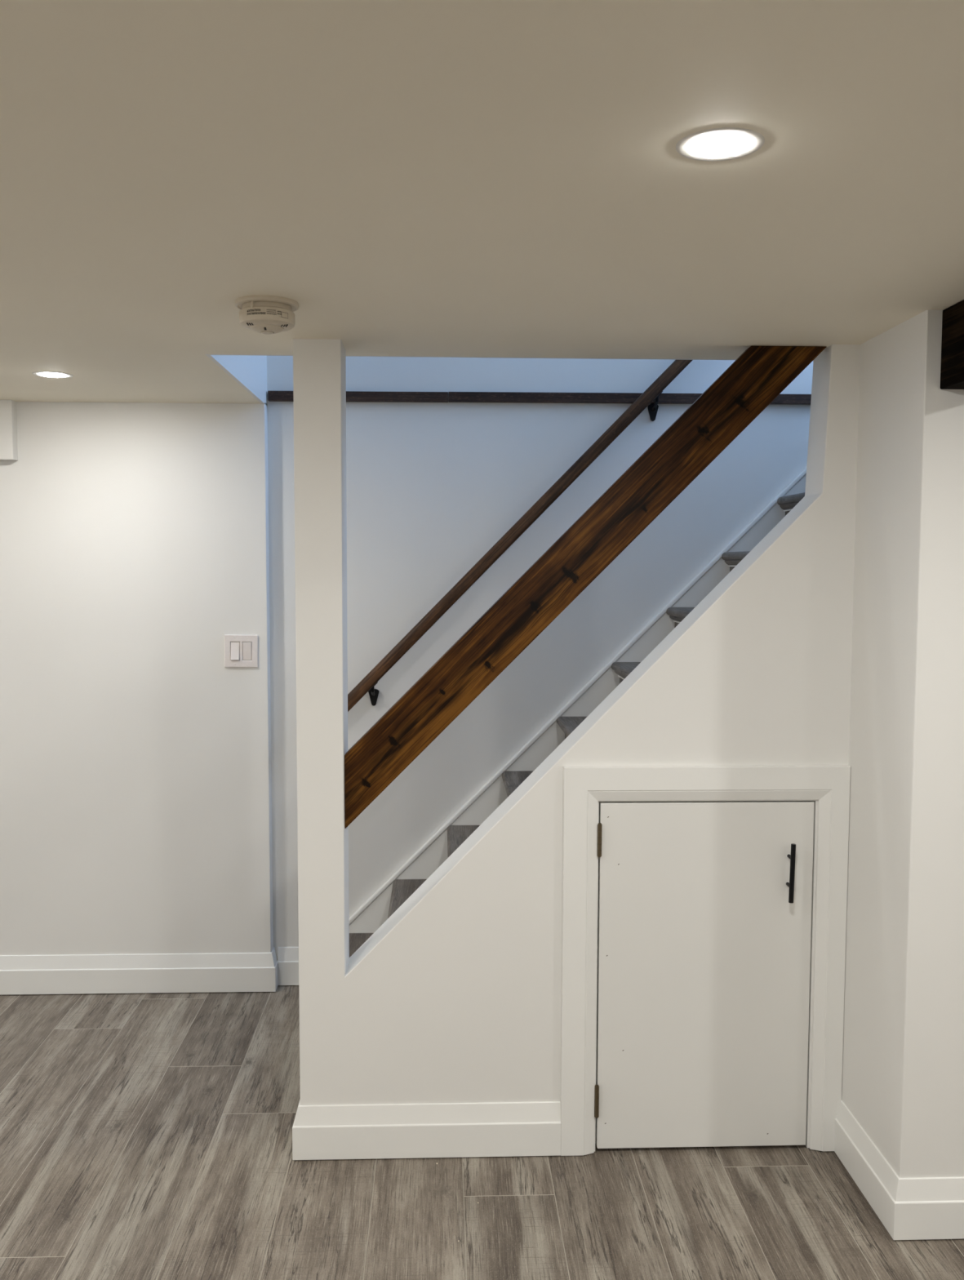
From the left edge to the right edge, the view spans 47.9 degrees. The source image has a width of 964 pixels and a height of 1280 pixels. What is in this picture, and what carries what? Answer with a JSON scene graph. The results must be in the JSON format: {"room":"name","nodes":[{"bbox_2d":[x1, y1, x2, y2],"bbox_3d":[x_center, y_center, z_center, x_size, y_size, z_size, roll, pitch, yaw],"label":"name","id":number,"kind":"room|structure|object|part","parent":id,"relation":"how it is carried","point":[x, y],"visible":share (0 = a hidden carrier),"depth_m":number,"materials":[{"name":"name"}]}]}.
{"room":"finished basement","nodes":[
{"label":"finished basement","id":0,"kind":"room"},
{"bbox_2d":[0,401,273,955],"bbox_3d":[-1.998,0.215,3.974,2.447,2.138,0.217,0,4,-2],"label":"wall","id":1,"kind":"structure","parent":0,"point":[135,773],"depth_m":3.89,"materials":[{"name":"paint"}]},
{"bbox_2d":[0,400,17,460],"bbox_3d":[-2.423,-0.732,3.759,1.582,0.205,0.045,0,4,-2],"label":"trim","id":2,"kind":"structure","parent":1,"relation":"attached to","point":[8,418],"depth_m":3.77,"materials":[{"name":"paint"}]},
{"bbox_2d":[0,946,298,995],"bbox_3d":[-1.902,1.214,3.959,2.638,0.140,0.076,0,4,-2],"label":"baseboard","id":3,"kind":"structure","parent":1,"relation":"attached to","point":[148,973],"depth_m":3.95,"materials":[{"name":"paint"}]},
{"bbox_2d":[224,634,257,667],"bbox_3d":[-0.864,0.040,3.888,0.119,0.117,0.012,1,4,-2],"label":"light switch","id":4,"kind":"object","parent":1,"relation":"attached to","point":[233,651],"visible":1,"depth_m":3.89,"materials":[{"name":"plastic"}]},
{"bbox_2d":[206,355,267,404],"bbox_3d":[-0.758,-0.950,3.403,0.012,0.290,0.960,0,4,-2],"label":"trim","id":5,"kind":"structure","parent":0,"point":[250,371],"depth_m":3.52,"materials":[{"name":"paint"}]},
{"bbox_2d":[0,0,963,404],"bbox_3d":[-0.077,-0.759,0.751,6.250,0.290,6.650,0,4,-2],"label":"ceiling","id":6,"kind":"structure","parent":0,"point":[424,178],"depth_m":1.57,"materials":[{"name":"paint"}]},
{"bbox_2d":[31,371,73,377],"bbox_3d":[-1.286,-0.793,3.250,0.116,0.004,0.116,0,4,-2],"label":"recessed light","id":7,"kind":"object","parent":6,"relation":"in","point":[43,374],"visible":1,"depth_m":3.24,"materials":[{"name":"white"}]},
{"bbox_2d":[37,372,67,377],"bbox_3d":[-1.286,-0.793,3.250,0.084,0.002,0.084,0,4,-2],"label":"diffuser","id":8,"kind":"object","parent":7,"relation":"attached to","point":[39,374],"depth_m":3.24,"materials":[{"name":"white plastic"}]},
{"bbox_2d":[234,295,298,334],"bbox_3d":[-0.464,-0.695,2.344,0.137,0.066,0.137,0,4,-2],"label":"smoke detector","id":9,"kind":"object","parent":6,"relation":"attached to","point":[264,314],"visible":1,"depth_m":2.30,"materials":[{"name":"plastic"}]},
{"bbox_2d":[675,127,764,160],"bbox_3d":[0.318,-0.660,1.450,0.116,0.004,0.116,0,4,-2],"label":"recessed light","id":10,"kind":"object","parent":6,"relation":"in","point":[721,144],"visible":1,"depth_m":1.44,"materials":[{"name":"white"}]},
{"bbox_2d":[688,133,751,157],"bbox_3d":[0.318,-0.660,1.450,0.084,0.002,0.084,0,4,-2],"label":"diffuser","id":11,"kind":"object","parent":10,"relation":"attached to","point":[700,144],"depth_m":1.44,"materials":[{"name":"white plastic"}]},
{"bbox_2d":[940,299,963,389],"bbox_3d":[1.145,-0.558,1.251,0.180,0.172,2.300,0,4,-2],"label":"ceiling beam","id":12,"kind":"structure","parent":6,"relation":"attached to","point":[952,368],"depth_m":2.34,"materials":[{"name":"brown wood"}]},
{"bbox_2d":[0,985,963,1279],"bbox_3d":[-0.081,1.616,0.838,6.250,0.200,9.165,0,4,-2],"label":"floor","id":13,"kind":"structure","parent":0,"point":[144,1136],"depth_m":2.70,"materials":[{"name":"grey laminate"}]},
{"bbox_2d":[349,466,806,957],"bbox_3d":[0.608,0.077,3.484,2.341,2.494,1.044,0,4,-2],"label":"staircase","id":14,"kind":"structure","parent":13,"relation":"on","point":[420,865],"depth_m":3.98,"materials":[{"name":"white wood"}]},
{"bbox_2d":[266,355,813,959],"bbox_3d":[1.003,-1.089,4.019,3.553,4.750,0.160,0,4,-2],"label":"wall","id":15,"kind":"structure","parent":0,"point":[432,487],"depth_m":3.96,"materials":[{"name":"paint"}]},
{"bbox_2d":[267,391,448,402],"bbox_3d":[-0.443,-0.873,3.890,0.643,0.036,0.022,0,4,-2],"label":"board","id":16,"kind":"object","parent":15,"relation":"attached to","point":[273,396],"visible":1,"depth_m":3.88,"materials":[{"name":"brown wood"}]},
{"bbox_2d":[347,360,692,711],"bbox_3d":[0.390,-0.664,3.896,1.918,1.962,0.102,0,4,-2],"label":"handrail","id":17,"kind":"object","parent":15,"relation":"attached to","point":[368,683],"visible":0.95,"depth_m":3.86,"materials":[{"name":"brown wood"}]},
{"bbox_3d":[-0.395,0.183,3.932,0.012,0.050,0.079,0,4,-2],"label":"arm","id":18,"kind":"part","parent":17,"relation":"part of","materials":[{"name":"black metal"}]},
{"bbox_3d":[-0.396,0.210,3.975,0.039,0.061,0.012,0,4,-2],"label":"plate","id":19,"kind":"part","parent":17,"relation":"part of","materials":[{"name":"black metal"}]},
{"bbox_3d":[0.621,-0.826,3.938,0.039,0.061,0.012,0,4,-2],"label":"plate","id":20,"kind":"part","parent":17,"relation":"part of","materials":[{"name":"black metal"}]},
{"bbox_3d":[0.623,-0.853,3.896,0.012,0.050,0.079,0,4,-2],"label":"arm","id":21,"kind":"part","parent":17,"relation":"part of","materials":[{"name":"black metal"}]},
{"bbox_2d":[448,391,811,404],"bbox_3d":[0.561,-0.875,3.927,1.364,0.036,0.022,0,4,-2],"label":"wall trim","id":22,"kind":"structure","parent":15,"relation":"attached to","point":[453,397],"depth_m":3.91,"materials":[{"name":"brown wood"}]},
{"bbox_2d":[293,338,860,1105],"bbox_3d":[0.256,0.299,2.890,1.472,2.138,0.138,0,4,-2],"label":"wall","id":23,"kind":"structure","parent":0,"point":[455,997],"depth_m":2.83,"materials":[{"name":"paint"}]},
{"bbox_2d":[292,1098,560,1159],"bbox_3d":[-0.147,1.292,2.937,0.708,0.140,0.157,0,4,-2],"label":"baseboard","id":24,"kind":"structure","parent":23,"relation":"attached to","point":[489,1129],"depth_m":2.86,"materials":[{"name":"paint"}]},
{"bbox_2d":[205,354,813,360],"bbox_3d":[1.035,-0.915,2.984,3.565,0.290,0.012,0,4,-2],"label":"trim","id":25,"kind":"structure","parent":23,"relation":"attached to","point":[206,354],"depth_m":2.96,"materials":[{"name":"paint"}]},
{"bbox_2d":[344,346,826,828],"bbox_3d":[0.264,-0.132,2.831,1.243,1.253,0.038,0,4,-2],"label":"board","id":26,"kind":"object","parent":23,"relation":"attached to","point":[760,374],"visible":1,"depth_m":2.81,"materials":[{"name":"brown wood"}]},
{"bbox_2d":[560,764,850,1155],"bbox_3d":[0.584,0.845,2.921,0.752,1.042,0.179,0,4,-2],"label":"door","id":27,"kind":"structure","parent":23,"relation":"in","point":[704,917],"depth_m":2.87,"materials":[{"name":"paint"}]},
{"bbox_3d":[0.255,0.849,2.850,0.090,1.042,0.018,0,4,-2],"label":"casing","id":28,"kind":"part","parent":27,"relation":"part of","materials":[{"name":"paint"}]},
{"bbox_3d":[0.587,0.374,2.829,0.752,0.090,0.018,0,4,-2],"label":"casing","id":29,"kind":"part","parent":27,"relation":"part of","materials":[{"name":"paint"}]},
{"bbox_3d":[0.922,0.849,2.875,0.078,1.042,0.018,0,4,-2],"label":"casing","id":30,"kind":"part","parent":27,"relation":"part of","materials":[{"name":"paint"}]},
{"bbox_2d":[841,310,963,1177],"bbox_3d":[1.897,0.313,2.758,1.858,2.138,0.522,0,4,-2],"label":"wall","id":31,"kind":"structure","parent":0,"point":[903,1057],"depth_m":2.52,"materials":[{"name":"paint"}]},
{"bbox_2d":[834,1100,963,1239],"bbox_3d":[1.887,1.312,2.751,1.877,0.140,0.402,0,4,-2],"label":"baseboard","id":32,"kind":"structure","parent":31,"relation":"attached to","point":[923,1208],"depth_m":2.53,"materials":[{"name":"paint"}]}
]}

